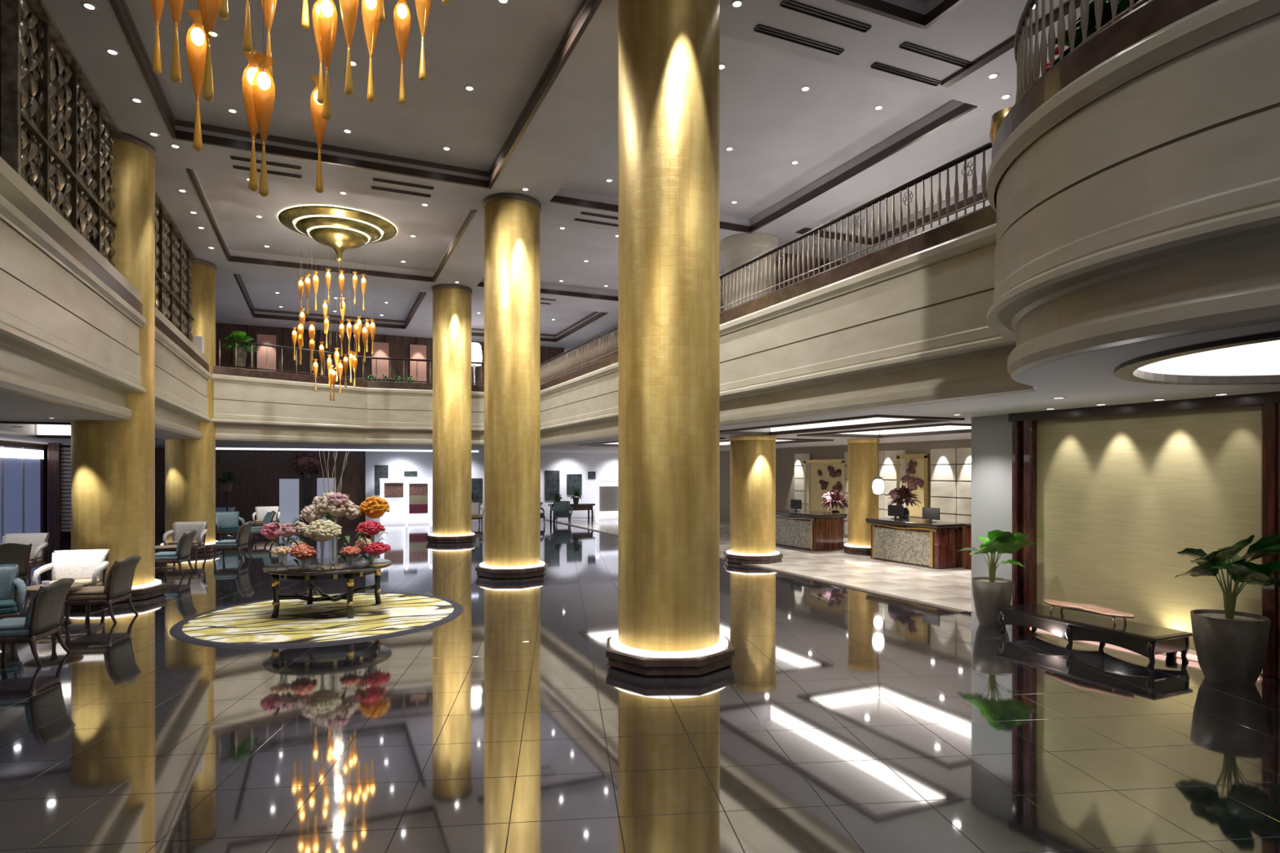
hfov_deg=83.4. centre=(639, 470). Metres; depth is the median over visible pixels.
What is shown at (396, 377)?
leafy plant
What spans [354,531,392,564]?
flower vase
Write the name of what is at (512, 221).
column
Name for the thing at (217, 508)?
lounge armchair
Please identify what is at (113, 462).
column
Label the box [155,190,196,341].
screen
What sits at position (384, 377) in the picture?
leafy plant
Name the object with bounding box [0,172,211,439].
wall
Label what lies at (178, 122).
trim
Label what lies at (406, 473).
wall picture
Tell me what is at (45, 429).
light
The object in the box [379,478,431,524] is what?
display cabinet
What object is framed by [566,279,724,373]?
wall
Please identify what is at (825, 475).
relief panel
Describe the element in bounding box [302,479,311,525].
panel
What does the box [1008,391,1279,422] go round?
trim
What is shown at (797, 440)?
trim
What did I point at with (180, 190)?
recessed light
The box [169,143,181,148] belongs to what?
recessed light
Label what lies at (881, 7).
trim
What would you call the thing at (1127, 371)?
trim
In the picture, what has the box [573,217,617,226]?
ceiling vent
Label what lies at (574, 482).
wall picture
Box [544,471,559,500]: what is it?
wall picture
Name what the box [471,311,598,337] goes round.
trim
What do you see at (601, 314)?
trim
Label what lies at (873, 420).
light
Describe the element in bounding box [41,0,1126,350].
ceiling
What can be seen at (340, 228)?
canopy
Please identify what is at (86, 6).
recessed light
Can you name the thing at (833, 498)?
flower arrangement
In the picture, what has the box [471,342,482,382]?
lamp
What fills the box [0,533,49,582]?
lounge armchair
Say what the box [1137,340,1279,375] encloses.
light
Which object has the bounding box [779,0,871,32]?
ceiling vent
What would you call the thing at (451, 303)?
column
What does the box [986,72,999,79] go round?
recessed light
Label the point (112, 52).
recessed light
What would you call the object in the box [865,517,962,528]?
countertop
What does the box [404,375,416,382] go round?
leafy plant
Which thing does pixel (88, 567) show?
lounge armchair
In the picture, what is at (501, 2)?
recessed light
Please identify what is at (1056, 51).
leafy plant
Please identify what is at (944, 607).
trim
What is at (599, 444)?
trim
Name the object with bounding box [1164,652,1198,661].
light
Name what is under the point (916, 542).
reception desk
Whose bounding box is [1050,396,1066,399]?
recessed light
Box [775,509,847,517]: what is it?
countertop
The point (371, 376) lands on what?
leafy plant
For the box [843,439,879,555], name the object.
column
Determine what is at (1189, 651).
trim
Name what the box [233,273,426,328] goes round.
trim
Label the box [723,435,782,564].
column
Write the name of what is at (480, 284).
trim
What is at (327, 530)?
flower vase
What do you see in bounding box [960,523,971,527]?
countertop
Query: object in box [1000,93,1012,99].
recessed light
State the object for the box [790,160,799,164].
recessed light
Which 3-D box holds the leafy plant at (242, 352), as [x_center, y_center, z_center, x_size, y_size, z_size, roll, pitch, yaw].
[-12.072,-3.554,21.699,0.999,1.229,0.962,0,0,-24]
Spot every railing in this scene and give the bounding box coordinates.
[218,337,484,385]
[540,141,992,384]
[1013,0,1146,103]
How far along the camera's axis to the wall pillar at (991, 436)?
11.20 m
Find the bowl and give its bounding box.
[989,106,1012,146]
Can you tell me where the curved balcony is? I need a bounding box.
[986,0,1279,384]
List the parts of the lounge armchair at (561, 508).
backrest, seat frame, seat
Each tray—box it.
[1044,599,1134,626]
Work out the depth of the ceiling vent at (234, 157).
13.53 m
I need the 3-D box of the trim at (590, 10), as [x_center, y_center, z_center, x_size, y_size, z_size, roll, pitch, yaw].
[-4.290,-5.850,10.641,5.550,0.140,6.535,0,0,-24]
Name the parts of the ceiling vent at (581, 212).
blade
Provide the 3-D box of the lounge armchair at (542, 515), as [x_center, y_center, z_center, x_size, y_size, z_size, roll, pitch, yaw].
[-4.458,1.789,30.008,0.783,0.939,0.830,0,0,32]
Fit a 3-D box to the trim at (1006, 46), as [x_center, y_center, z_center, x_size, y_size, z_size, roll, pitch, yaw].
[5.656,-5.780,8.225,0.140,0.080,5.500,0,0,-24]
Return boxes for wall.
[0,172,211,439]
[0,440,71,535]
[155,448,364,529]
[211,365,484,445]
[215,322,564,385]
[364,451,617,522]
[540,204,1036,446]
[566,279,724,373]
[720,439,971,537]
[773,252,845,290]
[1036,404,1261,650]
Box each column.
[65,132,167,603]
[158,258,217,553]
[426,284,477,543]
[475,193,547,578]
[605,0,734,676]
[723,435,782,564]
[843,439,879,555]
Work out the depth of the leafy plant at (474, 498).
31.02 m
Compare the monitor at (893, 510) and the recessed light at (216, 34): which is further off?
the monitor at (893, 510)
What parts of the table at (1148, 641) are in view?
leg, leg, leg, leg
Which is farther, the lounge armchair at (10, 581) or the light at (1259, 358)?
the lounge armchair at (10, 581)
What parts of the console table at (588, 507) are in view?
leg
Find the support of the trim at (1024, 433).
attached to the wall at (1118, 496)
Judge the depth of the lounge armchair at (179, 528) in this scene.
18.32 m
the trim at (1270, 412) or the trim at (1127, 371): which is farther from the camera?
the trim at (1270, 412)
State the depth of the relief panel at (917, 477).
21.11 m
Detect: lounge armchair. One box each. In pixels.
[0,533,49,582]
[0,564,26,619]
[31,549,110,613]
[162,521,208,560]
[215,506,235,511]
[215,511,244,540]
[252,506,279,526]
[471,502,484,525]
[540,507,545,524]
[552,501,572,524]
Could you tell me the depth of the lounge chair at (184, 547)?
15.36 m
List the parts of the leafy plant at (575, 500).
pot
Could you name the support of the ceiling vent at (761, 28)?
in the ceiling at (569, 148)
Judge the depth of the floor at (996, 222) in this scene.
11.69 m
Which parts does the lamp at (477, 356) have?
lamp shade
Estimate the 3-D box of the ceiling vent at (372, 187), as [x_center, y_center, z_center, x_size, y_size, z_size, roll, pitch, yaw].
[-4.955,-5.790,14.918,1.174,0.020,0.114,0,0,-24]
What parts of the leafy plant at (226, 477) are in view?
pot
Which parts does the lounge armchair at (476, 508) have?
backrest, seat, arm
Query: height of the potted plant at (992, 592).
1.418 m
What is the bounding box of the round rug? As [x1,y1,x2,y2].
[168,592,463,648]
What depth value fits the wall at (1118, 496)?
9.06 m
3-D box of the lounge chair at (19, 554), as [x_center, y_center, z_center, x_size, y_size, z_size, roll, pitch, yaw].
[-11.525,1.774,12.995,0.783,0.969,0.674,0,0,36]
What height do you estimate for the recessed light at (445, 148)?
0.012 m
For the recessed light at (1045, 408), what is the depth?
9.84 m
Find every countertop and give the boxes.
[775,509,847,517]
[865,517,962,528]
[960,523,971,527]
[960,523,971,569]
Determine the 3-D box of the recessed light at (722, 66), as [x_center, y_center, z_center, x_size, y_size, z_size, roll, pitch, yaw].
[1.227,-6.104,10.865,0.170,0.012,0.170,0,0,-24]
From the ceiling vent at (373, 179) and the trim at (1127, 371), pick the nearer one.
the trim at (1127, 371)
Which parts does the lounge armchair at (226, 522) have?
arm, seat frame, panel, backrest, seat, arm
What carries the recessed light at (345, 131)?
in the ceiling at (569, 148)
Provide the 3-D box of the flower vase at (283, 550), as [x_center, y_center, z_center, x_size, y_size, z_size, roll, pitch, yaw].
[-5.407,1.317,10.837,0.324,0.355,0.305,0,0,-24]
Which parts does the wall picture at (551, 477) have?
frame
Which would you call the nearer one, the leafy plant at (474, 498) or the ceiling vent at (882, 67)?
the ceiling vent at (882, 67)
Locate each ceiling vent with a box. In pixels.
[230,155,301,169]
[232,164,302,178]
[371,186,431,197]
[372,177,434,190]
[540,297,555,301]
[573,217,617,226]
[580,211,617,219]
[753,23,844,55]
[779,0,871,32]
[870,62,942,86]
[898,41,971,67]
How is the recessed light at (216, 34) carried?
in the ceiling at (569, 148)
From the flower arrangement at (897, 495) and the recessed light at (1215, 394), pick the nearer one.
the recessed light at (1215, 394)
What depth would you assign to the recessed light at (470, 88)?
11.47 m
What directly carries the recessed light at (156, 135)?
in the ceiling at (569, 148)
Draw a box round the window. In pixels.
[0,445,46,543]
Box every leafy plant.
[215,471,239,491]
[221,330,259,368]
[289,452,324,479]
[368,374,382,381]
[377,374,389,381]
[391,375,403,382]
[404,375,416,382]
[471,492,477,502]
[552,493,562,501]
[568,489,582,503]
[1045,45,1069,71]
[1047,10,1119,66]
[1075,0,1148,43]
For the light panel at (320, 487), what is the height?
1.950 m
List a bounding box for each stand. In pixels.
[222,491,234,537]
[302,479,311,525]
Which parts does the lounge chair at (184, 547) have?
seat, seat frame, leg, frame, backrest, panel, leg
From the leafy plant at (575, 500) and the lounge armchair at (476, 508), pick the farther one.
the leafy plant at (575, 500)
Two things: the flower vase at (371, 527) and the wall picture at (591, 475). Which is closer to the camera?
the flower vase at (371, 527)
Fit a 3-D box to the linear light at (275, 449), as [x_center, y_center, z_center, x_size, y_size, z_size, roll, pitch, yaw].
[-11.442,-0.810,28.479,10.000,0.060,0.150,0,0,-24]
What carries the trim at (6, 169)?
attached to the wall at (68, 338)
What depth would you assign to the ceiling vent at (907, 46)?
10.00 m
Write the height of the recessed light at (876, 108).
0.012 m
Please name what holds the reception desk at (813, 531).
on the floor at (841, 719)
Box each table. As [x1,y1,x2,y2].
[26,582,84,625]
[155,544,177,568]
[262,557,391,617]
[547,503,595,521]
[996,603,1192,668]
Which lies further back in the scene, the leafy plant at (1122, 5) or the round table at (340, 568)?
the round table at (340, 568)
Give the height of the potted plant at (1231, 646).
1.601 m
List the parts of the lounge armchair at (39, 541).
backrest, panel, leg, seat, seat frame, arm, frame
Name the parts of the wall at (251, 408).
cap moulding, bead moulding, panel, soffit moulding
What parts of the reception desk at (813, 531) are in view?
mosaic panel, wavy trim, moulding, panel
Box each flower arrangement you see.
[820,488,848,513]
[885,484,921,518]
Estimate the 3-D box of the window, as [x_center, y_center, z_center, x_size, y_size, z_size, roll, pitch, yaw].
[-17.170,0.775,18.282,0.140,2.950,11.300,0,0,-24]
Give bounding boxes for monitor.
[791,499,801,511]
[888,504,903,519]
[922,506,939,522]
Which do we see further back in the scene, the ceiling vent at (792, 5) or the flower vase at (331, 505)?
the flower vase at (331, 505)
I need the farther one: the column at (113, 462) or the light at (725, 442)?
the light at (725, 442)
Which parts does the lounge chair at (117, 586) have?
leg, leg, seat, seat frame, leg, frame, backrest, panel, leg, frame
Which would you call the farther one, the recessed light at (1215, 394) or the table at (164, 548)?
the table at (164, 548)
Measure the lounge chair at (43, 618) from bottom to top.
0.969 m
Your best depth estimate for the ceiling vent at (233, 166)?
13.96 m
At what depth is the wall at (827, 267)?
19.27 m
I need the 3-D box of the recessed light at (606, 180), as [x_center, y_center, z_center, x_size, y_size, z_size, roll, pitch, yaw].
[-0.646,-6.104,15.121,0.170,0.012,0.170,0,0,-24]
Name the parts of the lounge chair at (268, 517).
seat frame, seat, backrest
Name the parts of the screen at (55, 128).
frame, rail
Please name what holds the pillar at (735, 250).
on the floor at (996, 222)
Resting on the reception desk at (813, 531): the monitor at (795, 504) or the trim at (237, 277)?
the monitor at (795, 504)
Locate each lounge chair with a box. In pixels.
[0,542,31,594]
[0,577,75,666]
[64,555,142,624]
[155,529,197,576]
[213,520,254,560]
[249,511,275,542]
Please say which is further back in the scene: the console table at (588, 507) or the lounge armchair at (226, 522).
the console table at (588, 507)
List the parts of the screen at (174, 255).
rail, frame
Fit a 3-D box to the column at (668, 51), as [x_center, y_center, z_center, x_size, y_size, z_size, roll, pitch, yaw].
[0.342,-1.770,8.531,1.474,8.040,1.474,0,0,-1]
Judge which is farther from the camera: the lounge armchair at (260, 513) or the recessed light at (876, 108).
the lounge armchair at (260, 513)
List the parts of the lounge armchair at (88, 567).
arm, seat, backrest, panel, arm, frame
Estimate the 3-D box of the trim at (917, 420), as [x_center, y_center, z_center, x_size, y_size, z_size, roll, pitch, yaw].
[3.319,-0.850,13.807,1.820,0.070,5.520,0,0,-24]
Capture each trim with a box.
[0,156,208,363]
[0,421,156,439]
[109,0,602,188]
[120,0,590,177]
[186,168,476,282]
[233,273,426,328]
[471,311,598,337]
[471,311,608,342]
[476,282,617,301]
[542,519,967,613]
[549,102,977,233]
[577,437,724,446]
[720,414,964,435]
[720,438,833,447]
[795,190,987,244]
[796,422,971,438]
[835,0,964,29]
[940,0,1089,87]
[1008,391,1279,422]
[1012,420,1036,604]
[1114,331,1279,385]
[1177,649,1262,675]
[1261,401,1279,679]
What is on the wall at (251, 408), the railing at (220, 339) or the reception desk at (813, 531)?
the railing at (220, 339)
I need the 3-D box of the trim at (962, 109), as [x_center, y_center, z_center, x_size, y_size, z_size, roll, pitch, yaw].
[1.711,-5.850,13.446,5.065,0.140,6.635,0,0,-24]
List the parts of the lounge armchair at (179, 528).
arm, seat, seat frame, backrest, panel, leg, arm, leg, frame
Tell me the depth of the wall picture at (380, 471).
30.48 m
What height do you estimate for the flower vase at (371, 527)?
0.692 m
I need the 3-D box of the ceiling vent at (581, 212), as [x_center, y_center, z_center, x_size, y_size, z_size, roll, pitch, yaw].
[-0.718,-5.790,16.401,1.324,0.020,0.114,0,0,-24]
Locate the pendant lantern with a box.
[871,475,884,494]
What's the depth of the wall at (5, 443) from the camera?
23.46 m
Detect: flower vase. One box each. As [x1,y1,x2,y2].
[259,517,306,565]
[269,546,292,568]
[288,535,320,568]
[298,450,362,561]
[302,519,342,565]
[336,532,368,565]
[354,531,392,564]
[355,520,385,556]
[359,495,390,560]
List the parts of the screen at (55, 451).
post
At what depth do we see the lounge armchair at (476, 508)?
29.59 m
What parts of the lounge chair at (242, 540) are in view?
leg, seat, seat frame, leg, frame, backrest, panel, leg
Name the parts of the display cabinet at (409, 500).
post, panel, rail, rail, post, panel, post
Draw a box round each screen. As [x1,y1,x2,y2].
[0,0,120,267]
[47,443,71,543]
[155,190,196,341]
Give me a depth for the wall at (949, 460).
22.04 m
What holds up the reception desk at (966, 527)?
on the floor at (841, 719)
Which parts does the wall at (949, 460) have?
stone panel, stone panel, stone panel, stone panel, stone panel, stone panel, stone panel, stone panel, stone panel, stone panel, stone panel, stone panel, stone panel, stone panel, stone panel, stone panel, stone panel, stone panel, stone panel, stone panel, stone panel, stone panel, stone panel, stone panel, stone panel, stone panel, stone panel, stone panel, stone panel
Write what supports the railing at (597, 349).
on the wall at (913, 329)
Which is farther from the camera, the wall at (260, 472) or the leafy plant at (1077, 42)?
the wall at (260, 472)
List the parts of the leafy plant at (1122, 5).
pot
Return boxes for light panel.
[279,479,298,524]
[316,478,336,524]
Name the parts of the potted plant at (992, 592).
stem, stem, stem, pot, stem, stem, stem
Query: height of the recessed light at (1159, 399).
0.012 m
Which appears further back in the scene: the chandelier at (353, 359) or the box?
the box
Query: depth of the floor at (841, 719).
6.25 m
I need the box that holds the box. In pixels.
[192,335,204,354]
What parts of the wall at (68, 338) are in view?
soffit moulding, panel, cap moulding, bead moulding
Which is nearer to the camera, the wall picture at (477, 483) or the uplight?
the uplight
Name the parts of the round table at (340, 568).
leg, brass plate, leg, brass plate, leg, leg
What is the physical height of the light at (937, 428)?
0.330 m
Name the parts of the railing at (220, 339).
handrail, rail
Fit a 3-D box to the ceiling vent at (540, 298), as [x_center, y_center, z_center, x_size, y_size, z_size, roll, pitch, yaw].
[-3.747,-5.790,24.026,1.924,0.020,0.114,0,0,-24]
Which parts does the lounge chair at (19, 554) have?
panel, seat frame, leg, frame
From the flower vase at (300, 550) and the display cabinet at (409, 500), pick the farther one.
the display cabinet at (409, 500)
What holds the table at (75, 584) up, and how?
on the floor at (841, 719)
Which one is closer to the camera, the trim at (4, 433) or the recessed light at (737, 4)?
the recessed light at (737, 4)
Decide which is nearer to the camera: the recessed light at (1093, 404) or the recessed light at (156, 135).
the recessed light at (1093, 404)
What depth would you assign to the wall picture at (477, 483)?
32.15 m
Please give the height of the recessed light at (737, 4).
0.012 m
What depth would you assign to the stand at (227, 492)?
24.39 m
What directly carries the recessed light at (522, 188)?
in the ceiling at (569, 148)
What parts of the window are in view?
pane, pane, pane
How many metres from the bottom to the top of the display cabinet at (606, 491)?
1.780 m
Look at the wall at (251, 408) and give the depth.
22.46 m
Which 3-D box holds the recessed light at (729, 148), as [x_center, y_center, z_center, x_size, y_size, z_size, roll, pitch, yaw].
[1.699,-6.104,13.640,0.170,0.012,0.170,0,0,-24]
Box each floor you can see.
[0,517,1279,852]
[220,222,996,391]
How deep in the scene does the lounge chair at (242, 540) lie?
18.02 m
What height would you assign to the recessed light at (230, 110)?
0.012 m
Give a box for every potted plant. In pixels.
[957,529,1036,627]
[1174,534,1279,686]
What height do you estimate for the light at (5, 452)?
0.280 m
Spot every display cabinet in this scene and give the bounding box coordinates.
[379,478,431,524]
[595,480,617,519]
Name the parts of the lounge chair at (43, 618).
leg, seat, seat frame, leg, frame, backrest, panel, leg, frame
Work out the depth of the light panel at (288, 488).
28.35 m
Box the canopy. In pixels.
[277,204,397,269]
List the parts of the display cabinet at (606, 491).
post, rail, rail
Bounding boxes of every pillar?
[720,233,778,310]
[971,414,1012,611]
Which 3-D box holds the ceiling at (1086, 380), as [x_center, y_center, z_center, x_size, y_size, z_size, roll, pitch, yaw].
[-3.498,-1.060,15.395,30.000,0.420,35.000,0,0,-24]
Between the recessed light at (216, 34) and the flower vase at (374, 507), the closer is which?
the recessed light at (216, 34)
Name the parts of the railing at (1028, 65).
handrail, rail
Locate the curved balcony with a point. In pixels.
(1133, 188)
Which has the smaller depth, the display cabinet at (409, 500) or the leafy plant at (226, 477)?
the leafy plant at (226, 477)
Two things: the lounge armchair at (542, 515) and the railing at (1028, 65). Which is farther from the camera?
the lounge armchair at (542, 515)
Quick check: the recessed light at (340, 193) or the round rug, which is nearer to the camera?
the round rug
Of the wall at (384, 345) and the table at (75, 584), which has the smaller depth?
the table at (75, 584)
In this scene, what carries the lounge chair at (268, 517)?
on the floor at (841, 719)
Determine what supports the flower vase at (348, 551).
on the round table at (340, 568)
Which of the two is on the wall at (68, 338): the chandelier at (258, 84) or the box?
the box
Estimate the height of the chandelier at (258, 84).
4.296 m
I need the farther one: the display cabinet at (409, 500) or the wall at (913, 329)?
the display cabinet at (409, 500)
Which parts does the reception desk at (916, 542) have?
mosaic panel, wavy trim, moulding, panel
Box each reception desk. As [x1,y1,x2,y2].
[775,509,847,551]
[865,517,962,568]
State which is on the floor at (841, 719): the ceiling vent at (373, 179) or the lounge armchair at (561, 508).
the lounge armchair at (561, 508)
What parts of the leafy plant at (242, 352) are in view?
pot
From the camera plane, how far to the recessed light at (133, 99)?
11.25 m
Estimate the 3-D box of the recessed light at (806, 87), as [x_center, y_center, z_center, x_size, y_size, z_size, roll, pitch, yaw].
[2.646,-6.104,11.489,0.170,0.012,0.170,0,0,-24]
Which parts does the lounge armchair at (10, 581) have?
panel, seat, backrest, seat frame, frame, arm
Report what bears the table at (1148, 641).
on the floor at (841, 719)
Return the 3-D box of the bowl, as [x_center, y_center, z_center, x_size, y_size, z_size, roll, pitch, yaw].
[3.482,-3.150,6.775,0.340,0.420,0.340,0,0,-24]
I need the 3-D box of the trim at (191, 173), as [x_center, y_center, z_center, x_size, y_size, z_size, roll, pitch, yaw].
[-7.506,-5.850,17.922,5.530,0.140,6.615,0,0,-24]
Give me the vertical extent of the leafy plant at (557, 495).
0.479 m
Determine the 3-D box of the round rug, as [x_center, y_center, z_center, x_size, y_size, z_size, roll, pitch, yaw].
[-4.849,2.240,11.141,4.100,0.021,4.100,0,0,-24]
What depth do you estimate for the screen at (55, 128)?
9.54 m
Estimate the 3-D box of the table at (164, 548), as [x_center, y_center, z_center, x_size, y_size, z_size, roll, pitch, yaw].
[-10.962,2.000,16.590,0.700,0.500,0.700,0,0,-24]
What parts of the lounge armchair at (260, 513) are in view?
arm, seat, backrest, panel, arm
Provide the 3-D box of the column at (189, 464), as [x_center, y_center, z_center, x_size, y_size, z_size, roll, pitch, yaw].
[-12.539,-1.770,20.047,1.474,8.040,1.474,0,0,-1]
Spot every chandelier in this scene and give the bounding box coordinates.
[150,0,448,196]
[291,251,375,400]
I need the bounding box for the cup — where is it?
[39,580,50,586]
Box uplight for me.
[1165,651,1177,657]
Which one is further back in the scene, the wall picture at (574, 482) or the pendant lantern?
the wall picture at (574, 482)
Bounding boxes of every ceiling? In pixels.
[0,320,1279,453]
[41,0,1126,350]
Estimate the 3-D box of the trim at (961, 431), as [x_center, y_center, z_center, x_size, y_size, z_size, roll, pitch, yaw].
[5.772,-0.850,15.433,2.520,0.070,4.520,0,0,-24]
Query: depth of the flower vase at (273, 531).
11.03 m
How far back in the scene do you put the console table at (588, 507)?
31.56 m
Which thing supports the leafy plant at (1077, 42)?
on the floor at (996, 222)
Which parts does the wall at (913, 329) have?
cap moulding, panel, bead moulding, soffit moulding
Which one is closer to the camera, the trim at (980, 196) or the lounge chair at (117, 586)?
the lounge chair at (117, 586)
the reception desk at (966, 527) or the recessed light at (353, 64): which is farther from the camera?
the reception desk at (966, 527)
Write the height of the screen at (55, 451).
3.100 m
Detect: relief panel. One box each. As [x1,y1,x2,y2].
[804,458,846,520]
[896,453,928,516]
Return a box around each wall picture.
[374,465,388,495]
[404,471,417,476]
[471,478,482,502]
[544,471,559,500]
[566,474,582,494]
[587,471,595,479]
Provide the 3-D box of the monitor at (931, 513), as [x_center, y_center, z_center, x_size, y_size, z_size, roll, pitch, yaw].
[6.876,1.045,16.957,0.150,0.340,0.520,0,0,-24]
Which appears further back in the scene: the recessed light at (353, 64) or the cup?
the recessed light at (353, 64)
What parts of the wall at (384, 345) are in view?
lit panel, lit panel, lit panel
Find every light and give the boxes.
[0,447,44,458]
[37,424,71,435]
[80,1,97,10]
[104,48,119,55]
[129,97,143,103]
[147,132,159,137]
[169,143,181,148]
[177,189,186,192]
[212,31,219,37]
[215,448,478,452]
[226,108,238,113]
[338,191,346,195]
[342,128,352,133]
[346,60,358,66]
[441,146,451,151]
[463,84,475,91]
[497,0,509,4]
[520,187,528,191]
[605,178,613,182]
[720,63,726,70]
[720,440,789,444]
[724,146,733,151]
[730,0,744,8]
[770,417,913,431]
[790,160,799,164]
[800,85,810,91]
[845,425,971,434]
[873,105,884,110]
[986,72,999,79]
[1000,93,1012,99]
[1044,408,1057,409]
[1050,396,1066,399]
[1093,404,1108,405]
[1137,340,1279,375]
[1151,398,1167,400]
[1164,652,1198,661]
[1211,393,1231,395]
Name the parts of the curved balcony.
cap moulding, bead moulding, panel, soffit moulding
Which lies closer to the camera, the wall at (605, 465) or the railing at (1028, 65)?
the railing at (1028, 65)
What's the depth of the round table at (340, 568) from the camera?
11.06 m
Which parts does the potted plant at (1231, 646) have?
stem, stem, stem, stem, pot, stem, stem, stem, stem, stem, stem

